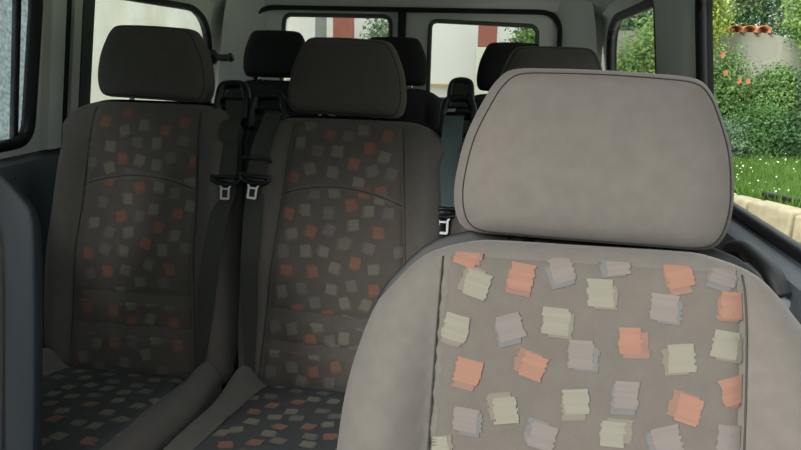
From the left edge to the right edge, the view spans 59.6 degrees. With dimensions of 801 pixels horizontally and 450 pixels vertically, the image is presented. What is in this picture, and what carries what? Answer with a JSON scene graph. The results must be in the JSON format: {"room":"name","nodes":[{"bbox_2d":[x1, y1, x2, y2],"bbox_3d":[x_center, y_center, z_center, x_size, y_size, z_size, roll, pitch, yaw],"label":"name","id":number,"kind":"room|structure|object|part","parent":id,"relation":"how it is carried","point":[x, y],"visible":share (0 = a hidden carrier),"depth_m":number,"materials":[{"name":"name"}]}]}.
{"room":"vehicle interior","nodes":[
{"label":"vehicle interior","id":0,"kind":"room"},
{"bbox_2d":[0,0,224,347],"bbox_3d":[-1.058,0.111,1.372,0.110,1.315,3.800,3,14,7],"label":"wall","id":1,"kind":"structure","parent":0,"point":[34,173],"depth_m":1.88,"materials":[{"name":"grey plastic"}]},
{"bbox_2d":[9,0,21,138],"bbox_3d":[-0.991,-0.407,1.803,0.071,0.432,0.022,3,14,7],"label":"trim","id":2,"kind":"structure","parent":1,"relation":"attached to","point":[16,4],"depth_m":1.80,"materials":[{"name":"black rubber"}]},
{"bbox_2d":[0,0,42,152],"bbox_3d":[-1.032,-0.306,1.361,0.090,0.437,1.034,3,14,7],"label":"window","id":3,"kind":"structure","parent":1,"relation":"in","point":[25,135],"depth_m":1.83,"materials":[{"name":"black rubber"}]},
{"bbox_2d":[39,0,66,149],"bbox_3d":[-0.929,-0.448,1.895,0.108,0.485,0.073,3,14,7],"label":"trim","id":4,"kind":"structure","parent":1,"relation":"attached to","point":[54,11],"depth_m":1.89,"materials":[{"name":"white plastic"}]},
{"bbox_2d":[61,0,71,144],"bbox_3d":[-0.929,-0.460,1.947,0.093,0.485,0.041,3,14,7],"label":"trim","id":5,"kind":"structure","parent":1,"relation":"attached to","point":[69,2],"depth_m":1.95,"materials":[{"name":"grey plastic"}]},
{"bbox_2d":[67,0,82,116],"bbox_3d":[-0.918,-0.469,1.982,0.106,0.485,0.041,3,14,7],"label":"trim","id":6,"kind":"structure","parent":1,"relation":"attached to","point":[77,5],"depth_m":1.97,"materials":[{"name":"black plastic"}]},
{"bbox_2d":[78,0,94,107],"bbox_3d":[-0.907,-0.480,2.030,0.114,0.485,0.072,3,14,7],"label":"trim","id":7,"kind":"structure","parent":1,"relation":"attached to","point":[88,15],"depth_m":2.01,"materials":[{"name":"black"}]},
{"bbox_2d":[124,0,211,102],"bbox_3d":[-0.866,-0.589,2.523,0.088,0.440,0.975,3,14,7],"label":"window","id":8,"kind":"structure","parent":1,"relation":"in","point":[165,3],"depth_m":2.65,"materials":[{"name":"black rubber"}]},
{"bbox_2d":[208,49,233,64],"bbox_3d":[-0.738,-0.687,2.868,0.116,0.060,0.060,3,14,7],"label":"coat hook","id":9,"kind":"object","parent":1,"relation":"attached to","point":[215,56],"visible":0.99,"depth_m":2.85,"materials":[{"name":"black plastic"}]},
{"bbox_3d":[-0.723,-0.687,2.865,0.085,0.038,0.036,3,14,7],"label":"hook arm","id":10,"kind":"part","parent":9,"relation":"part of","materials":[{"name":"black plastic"}]},
{"bbox_2d":[218,0,266,91],"bbox_3d":[-0.666,-0.736,2.986,0.219,0.565,0.150,3,14,7],"label":"trim","id":11,"kind":"structure","parent":1,"relation":"attached to","point":[241,18],"depth_m":2.96,"materials":[{"name":"white plastic"}]},
{"bbox_2d":[261,10,397,115],"bbox_3d":[-0.388,-0.320,3.136,0.779,1.300,0.060,3,14,7],"label":"door","id":12,"kind":"structure","parent":1,"relation":"in","point":[274,18],"depth_m":2.98,"materials":[{"name":"white plastic"}]},
{"bbox_2d":[280,12,392,80],"bbox_3d":[-0.279,-0.725,3.003,0.498,0.355,0.036,3,14,7],"label":"window","id":13,"kind":"structure","parent":12,"relation":"attached to","point":[291,14],"depth_m":2.95,"materials":[{"name":"black rubber"}]},
{"bbox_2d":[254,5,561,79],"bbox_3d":[0.009,-0.330,3.032,1.322,1.176,0.032,3,14,7],"label":"door frame","id":14,"kind":"structure","parent":1,"relation":"attached to","point":[551,15],"depth_m":2.88,"materials":[{"name":"black rubber"}]},
{"bbox_2d":[220,0,603,15],"bbox_3d":[0.028,-0.908,2.882,1.600,0.095,0.120,3,14,7],"label":"trim","id":15,"kind":"structure","parent":1,"relation":"attached to","point":[549,5],"depth_m":2.86,"materials":[{"name":"plastic"}]},
{"bbox_2d":[209,0,615,16],"bbox_3d":[-0.155,-0.641,1.575,1.550,0.167,2.710,3,14,7],"label":"ceiling","id":16,"kind":"structure","parent":0,"point":[599,6],"depth_m":2.69,"materials":[{"name":"fabric"}]},
{"bbox_2d":[601,0,800,323],"bbox_3d":[0.577,0.205,1.163,0.110,1.315,3.800,3,14,7],"label":"wall","id":17,"kind":"structure","parent":0,"point":[737,230],"depth_m":1.25,"materials":[{"name":"grey plastic"}]},
{"bbox_2d":[406,12,602,111],"bbox_3d":[0.404,-0.274,3.034,0.821,1.300,0.060,3,14,7],"label":"door","id":18,"kind":"structure","parent":17,"relation":"in","point":[417,24],"depth_m":2.87,"materials":[{"name":"white plastic"}]},
{"bbox_2d":[426,19,538,100],"bbox_3d":[0.344,-0.682,2.925,0.472,0.341,0.036,3,14,7],"label":"window","id":19,"kind":"structure","parent":18,"relation":"attached to","point":[441,21],"depth_m":2.88,"materials":[{"name":"black rubber"}]},
{"bbox_2d":[555,0,596,54],"bbox_3d":[0.702,-0.657,2.811,0.219,0.565,0.150,3,14,7],"label":"trim","id":20,"kind":"structure","parent":17,"relation":"attached to","point":[576,17],"depth_m":2.77,"materials":[{"name":"white plastic"}]},
{"bbox_2d":[606,0,656,73],"bbox_3d":[0.763,-0.497,2.327,0.091,0.441,0.973,3,14,7],"label":"window","id":21,"kind":"structure","parent":17,"relation":"in","point":[645,5],"depth_m":2.42,"materials":[{"name":"black rubber"}]},
{"bbox_2d":[653,0,695,78],"bbox_3d":[0.644,-0.357,1.693,0.114,0.485,0.358,3,14,7],"label":"trim","id":22,"kind":"structure","parent":17,"relation":"attached to","point":[674,19],"depth_m":1.56,"materials":[{"name":"white plastic"}]},
{"bbox_2d":[695,0,800,263],"bbox_3d":[0.589,-0.186,1.087,0.087,0.450,0.884,3,14,7],"label":"window","id":23,"kind":"structure","parent":17,"relation":"in","point":[788,245],"depth_m":1.30,"materials":[{"name":"black rubber"}]},
{"bbox_2d":[722,240,791,308],"bbox_3d":[0.536,0.103,1.060,0.066,0.159,0.232,3,14,7],"label":"door pull","id":24,"kind":"object","parent":17,"relation":"attached to","point":[770,272],"visible":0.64,"depth_m":0.97,"materials":[{"name":"grey plastic"}]},
{"bbox_3d":[-0.257,0.806,1.427,1.720,0.060,3.850,3,14,7],"label":"floor","id":25,"kind":"structure","parent":0,"visible":0},
{"bbox_2d":[0,172,42,449],"bbox_3d":[-0.830,0.324,0.925,0.487,1.084,0.760,3,14,7],"label":"panel","id":26,"kind":"object","parent":25,"relation":"on","point":[21,286],"visible":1,"depth_m":1.08,"materials":[{"name":"grey plastic"}]},
{"bbox_3d":[-0.823,0.233,1.127,0.439,0.658,0.251,3,14,7],"label":"backrest","id":27,"kind":"part","parent":26,"relation":"part of","materials":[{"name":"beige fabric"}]},
{"bbox_2d":[41,25,250,449],"bbox_3d":[-0.684,0.134,1.576,0.514,1.149,0.804,3,14,7],"label":"seat","id":28,"kind":"object","parent":25,"relation":"on","point":[134,197],"visible":0.94,"depth_m":1.74,"materials":[{"name":"beige fabric"}]},
{"bbox_3d":[-0.709,0.396,1.505,0.367,0.084,0.468,3,14,7],"label":"cushion panel","id":29,"kind":"part","parent":28,"relation":"part of","materials":[{"name":"fabric"}]},
{"bbox_2d":[43,348,221,449],"bbox_3d":[-0.710,0.447,1.518,0.497,0.183,0.539,3,14,7],"label":"cushion","id":30,"kind":"object","parent":28,"relation":"on","point":[94,398],"depth_m":1.57,"materials":[{"name":"beige fabric"}]},
{"bbox_3d":[-0.654,0.036,1.771,0.330,0.654,0.190,3,14,7],"label":"panel","id":31,"kind":"part","parent":28,"relation":"part of","materials":[{"name":"fabric"}]},
{"bbox_3d":[-0.652,0.050,1.789,0.514,0.703,0.242,3,14,7],"label":"backrest","id":32,"kind":"part","parent":28,"relation":"part of","materials":[{"name":"beige fabric"}]},
{"bbox_2d":[195,100,243,367],"bbox_3d":[-0.427,0.028,1.744,0.086,0.654,0.229,5,14,13],"label":"belt","id":33,"kind":"object","parent":28,"relation":"attached to","point":[227,178],"visible":0.98,"depth_m":1.70,"materials":[{"name":"grey fabric"}]},
{"bbox_3d":[-0.426,-0.082,1.699,0.040,0.042,0.013,3,14,7],"label":"tongue blade","id":34,"kind":"part","parent":33,"relation":"part of","materials":[{"name":"silver metal"}]},
{"bbox_2d":[222,30,328,168],"bbox_3d":[-0.540,-0.104,2.514,0.459,1.170,0.780,3,14,7],"label":"seat","id":35,"kind":"object","parent":25,"relation":"on","point":[267,53],"visible":0.22,"depth_m":2.67,"materials":[{"name":"fabric"}]},
{"bbox_3d":[-0.510,-0.185,2.717,0.459,0.723,0.236,3,14,7],"label":"backrest","id":36,"kind":"part","parent":35,"relation":"part of","materials":[{"name":"fabric"}]},
{"bbox_2d":[163,37,445,449],"bbox_3d":[-0.179,0.173,1.511,0.522,1.131,0.799,3,14,7],"label":"seat","id":37,"kind":"object","parent":25,"relation":"on","point":[348,202],"visible":0.78,"depth_m":1.68,"materials":[{"name":"beige fabric"}]},
{"bbox_2d":[163,366,265,449],"bbox_3d":[-0.199,0.476,1.453,0.493,0.182,0.539,3,14,7],"label":"cushion","id":38,"kind":"object","parent":37,"relation":"on","point":[236,420],"depth_m":1.44,"materials":[{"name":"beige fabric"}]},
{"bbox_2d":[238,111,281,372],"bbox_3d":[-0.351,0.043,1.738,0.082,0.631,0.215,3,14,7],"label":"belt","id":39,"kind":"object","parent":37,"relation":"on","point":[255,177],"visible":0.95,"depth_m":1.68,"materials":[{"name":"grey fabric"}]},
{"bbox_3d":[-0.353,-0.084,1.680,0.040,0.044,0.013,3,14,7],"label":"tongue blade","id":40,"kind":"part","parent":39,"relation":"part of","materials":[{"name":"silver metal"}]},
{"bbox_3d":[-0.198,0.425,1.440,0.367,0.084,0.468,3,14,7],"label":"cushion panel","id":41,"kind":"part","parent":37,"relation":"part of","materials":[{"name":"fabric"}]},
{"bbox_3d":[-0.143,0.077,1.705,0.369,0.632,0.184,3,14,7],"label":"panel","id":42,"kind":"part","parent":37,"relation":"part of","materials":[{"name":"fabric"}]},
{"bbox_3d":[-0.141,0.089,1.728,0.510,0.681,0.229,3,14,7],"label":"backrest","id":43,"kind":"part","parent":37,"relation":"part of","materials":[{"name":"beige fabric"}]},
{"bbox_2d":[335,37,441,129],"bbox_3d":[-0.085,-0.070,2.456,0.459,1.155,0.776,3,14,7],"label":"seat","id":44,"kind":"object","parent":25,"relation":"on","point":[424,106],"visible":0.12,"depth_m":2.61,"materials":[{"name":"fabric"}]},
{"bbox_3d":[-0.054,-0.152,2.658,0.459,0.708,0.233,3,14,7],"label":"backrest","id":45,"kind":"part","parent":44,"relation":"part of","materials":[{"name":"fabric"}]},
{"bbox_2d":[446,42,539,235],"bbox_3d":[0.360,-0.040,2.399,0.459,1.146,0.774,3,14,7],"label":"seat","id":46,"kind":"object","parent":25,"relation":"on","point":[495,55],"visible":0.06,"depth_m":2.57,"materials":[{"name":"fabric"}]},
{"bbox_3d":[0.391,-0.121,2.601,0.459,0.698,0.230,3,14,7],"label":"backrest","id":47,"kind":"part","parent":46,"relation":"part of","materials":[{"name":"fabric"}]},
{"bbox_2d":[438,46,601,234],"bbox_3d":[0.294,0.204,1.452,0.515,1.122,0.800,3,14,7],"label":"seat","id":48,"kind":"object","parent":25,"relation":"on","point":[460,91],"visible":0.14,"depth_m":1.63,"materials":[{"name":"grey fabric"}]},
{"bbox_2d":[438,115,463,234],"bbox_3d":[0.111,-0.123,1.683,0.090,0.271,0.119,3,14,7],"label":"belt","id":49,"kind":"object","parent":48,"relation":"attached to","point":[452,131],"visible":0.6,"depth_m":1.67,"materials":[{"name":"grey fabric"}]},
{"bbox_3d":[0.101,-0.001,1.659,0.044,0.046,0.014,3,14,7],"label":"tongue blade","id":50,"kind":"part","parent":49,"relation":"part of","materials":[{"name":"silver metal"}]},
{"bbox_3d":[0.343,0.115,1.665,0.480,0.686,0.230,3,14,7],"label":"backrest","id":51,"kind":"part","parent":48,"relation":"part of","materials":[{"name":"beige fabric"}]},
{"bbox_2d":[337,68,800,449],"bbox_3d":[0.150,0.441,0.548,0.535,1.087,0.759,3,14,7],"label":"seat","id":52,"kind":"object","parent":25,"relation":"on","point":[588,301],"visible":1,"depth_m":0.71,"materials":[{"name":"beige fabric"}]},
{"bbox_3d":[0.180,0.357,0.744,0.534,0.649,0.236,3,14,7],"label":"backrest","id":53,"kind":"part","parent":52,"relation":"part of","materials":[{"name":"beige fabric"}]},
{"bbox_3d":[0.179,0.342,0.732,0.316,0.599,0.190,3,14,7],"label":"panel","id":54,"kind":"part","parent":52,"relation":"part of","materials":[{"name":"fabric"}]},
{"label":"outside","id":55,"kind":"structure","parent":0,"visible":0},
{"bbox_3d":[0.669,-0.388,8.121,60.000,0.100,60.000,3,14,7],"label":"ground","id":56,"kind":"structure","parent":55,"visible":0},
{"bbox_2d":[0,0,90,139],"bbox_3d":[-2.915,-2.366,0.931,0.300,7.000,7.700,3,14,7],"label":"wall","id":57,"kind":"structure","parent":56,"relation":"on","point":[5,5],"depth_m":4.30,"materials":[{"name":"grey paint"}]},
{"bbox_2d":[90,0,202,102],"bbox_3d":[-1.976,-4.233,8.602,0.300,7.000,9.200,3,14,7],"label":"wall","id":58,"kind":"structure","parent":56,"relation":"on","point":[109,14],"depth_m":5.87,"materials":[{"name":"beige paint"}]},
{"bbox_2d":[333,18,353,37],"bbox_3d":[-0.661,-2.129,8.147,0.250,3.200,0.250,3,14,7],"label":"porch post","id":59,"kind":"object","parent":56,"relation":"on","point":[342,27],"visible":0.02,"depth_m":8.01,"materials":[{"name":"red paint"}]},
{"bbox_2d":[359,18,388,38],"bbox_3d":[-0.264,-1.591,8.368,0.672,2.195,0.714,13,18,40],"label":"shrub","id":60,"kind":"object","parent":56,"relation":"on","point":[375,33],"visible":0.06,"depth_m":8.15,"materials":[{"name":"green plant"}]},
{"bbox_2d":[285,17,533,96],"bbox_3d":[0.269,-2.830,9.419,3.200,4.000,2.070,3,14,7],"label":"house","id":61,"kind":"structure","parent":56,"relation":"on","point":[454,46],"depth_m":8.57,"materials":[{"name":"grey paint"}]},
{"bbox_3d":[-0.979,-2.397,8.699,0.200,0.800,0.010,3,14,7],"label":"pane","id":62,"kind":"part","parent":61,"relation":"part of","materials":[{"name":"grey glass"}]},
{"bbox_2d":[474,26,497,94],"bbox_3d":[0.983,-2.034,7.937,0.250,3.200,0.250,3,14,7],"label":"porch post","id":63,"kind":"object","parent":56,"relation":"on","point":[487,35],"visible":0.29,"depth_m":7.83,"materials":[{"name":"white paint"}]},
{"bbox_3d":[0.962,-1.248,8.130,0.250,1.580,0.250,3,14,7],"label":"post","id":64,"kind":"part","parent":63,"relation":"part of","materials":[{"name":"white paint"}]},
{"bbox_2d":[496,27,534,42],"bbox_3d":[1.497,-1.340,7.959,1.003,2.119,0.889,5,14,13],"label":"shrub","id":65,"kind":"object","parent":56,"relation":"on","point":[527,35],"visible":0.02,"depth_m":7.73,"materials":[{"name":"green plant"}]},
{"bbox_2d":[734,193,800,242],"bbox_3d":[3.833,0.224,5.178,0.268,0.280,9.265,-4,15,-21],"label":"stone kerb","id":66,"kind":"object","parent":56,"relation":"on","point":[785,218],"visible":0.11,"depth_m":6.17,"materials":[{"name":"beige stone"}]},
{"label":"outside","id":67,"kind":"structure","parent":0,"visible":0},
{"bbox_3d":[9.588,-0.058,7.054,18.226,0.220,19.785,3,14,7],"label":"ground","id":68,"kind":"structure","parent":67,"visible":0},
{"bbox_2d":[601,11,654,73],"bbox_3d":[3.229,-1.903,9.310,1.513,1.966,1.327,3,14,7],"label":"shrub","id":69,"kind":"object","parent":68,"relation":"on","point":[643,62],"visible":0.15,"depth_m":9.14,"materials":[{"name":"green plant"}]},
{"bbox_2d":[619,9,653,30],"bbox_3d":[4.179,-3.288,12.316,2.341,3.266,1.600,2,14,3],"label":"tree","id":70,"kind":"object","parent":68,"relation":"on","point":[626,24],"visible":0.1,"depth_m":11.90,"materials":[{"name":"green plant"}]},
{"bbox_2d":[650,0,741,58],"bbox_3d":[4.165,-2.674,10.155,1.363,3.107,1.198,7,15,20],"label":"tree","id":71,"kind":"object","parent":68,"relation":"on","point":[718,16],"visible":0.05,"depth_m":9.89,"materials":[{"name":"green plant"}]},
{"bbox_2d":[601,30,800,81],"bbox_3d":[5.814,-2.043,10.884,8.700,1.810,0.300,3,14,7],"label":"wall","id":72,"kind":"structure","parent":68,"relation":"on","point":[766,47],"depth_m":10.64,"materials":[{"name":"paint"}]},
{"bbox_2d":[725,25,771,32],"bbox_3d":[5.271,-2.993,10.709,0.610,0.105,0.480,3,14,7],"label":"roof tiles","id":73,"kind":"object","parent":72,"relation":"on","point":[764,29],"depth_m":10.59,"materials":[{"name":"ceramic"}]},
{"bbox_2d":[722,110,756,159],"bbox_3d":[4.316,-1.097,9.271,0.780,0.831,0.769,-5,15,-26],"label":"shrub","id":74,"kind":"object","parent":68,"relation":"on","point":[735,139],"visible":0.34,"depth_m":9.06,"materials":[{"name":"green plant"}]},
{"bbox_2d":[713,39,772,127],"bbox_3d":[4.630,-1.675,9.867,1.365,1.822,1.008,-3,15,-18],"label":"shrub","id":75,"kind":"object","parent":68,"relation":"on","point":[730,89],"visible":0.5,"depth_m":9.59,"materials":[{"name":"green plant"}]},
{"bbox_2d":[714,0,800,38],"bbox_3d":[7.572,-4.613,14.006,5.025,5.203,2.580,2,14,2],"label":"tree","id":76,"kind":"object","parent":68,"relation":"on","point":[747,8],"visible":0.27,"depth_m":13.80,"materials":[{"name":"green plant"}]},
{"bbox_2d":[727,99,793,158],"bbox_3d":[4.766,-1.170,9.284,0.827,0.980,0.850,-2,14,-14],"label":"shrub","id":77,"kind":"object","parent":68,"relation":"on","point":[759,121],"visible":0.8,"depth_m":9.09,"materials":[{"name":"green plant"}]},
{"bbox_2d":[732,151,800,207],"bbox_3d":[5.952,-0.371,7.141,5.441,0.164,7.209,-4,15,-21],"label":"grass","id":78,"kind":"structure","parent":68,"relation":"on","point":[753,176],"depth_m":7.49,"materials":[{"name":"green plant"}]},
{"bbox_2d":[762,191,800,202],"bbox_3d":[3.703,-0.121,5.917,0.118,0.050,1.506,-3,15,-19],"label":"pipe","id":79,"kind":"object","parent":78,"relation":"on","point":[771,195],"visible":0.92,"depth_m":6.43,"materials":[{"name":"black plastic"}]},
{"bbox_2d":[743,57,800,124],"bbox_3d":[5.175,-1.590,9.898,1.183,1.549,1.020,-4,15,-21],"label":"shrub","id":80,"kind":"object","parent":68,"relation":"on","point":[776,85],"visible":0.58,"depth_m":9.62,"materials":[{"name":"green plant"}]},
{"bbox_2d":[769,101,800,162],"bbox_3d":[5.318,-1.093,9.223,1.128,1.100,0.974,0,14,-7],"label":"shrub","id":81,"kind":"object","parent":68,"relation":"on","point":[793,142],"visible":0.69,"depth_m":9.10,"materials":[{"name":"green plant"}]},
{"bbox_2d":[773,0,800,60],"bbox_3d":[6.045,-2.339,9.717,1.782,2.756,1.279,3,14,7],"label":"tree","id":82,"kind":"object","parent":68,"relation":"on","point":[789,7],"visible":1,"depth_m":9.75,"materials":[{"name":"green plant"}]},
{"bbox_2d":[786,51,800,114],"bbox_3d":[5.796,-1.692,9.740,1.157,1.828,1.212,-7,16,-29],"label":"shrub","id":83,"kind":"object","parent":68,"relation":"on","point":[799,73],"visible":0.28,"depth_m":9.66,"materials":[{"name":"green plant"}]}
]}

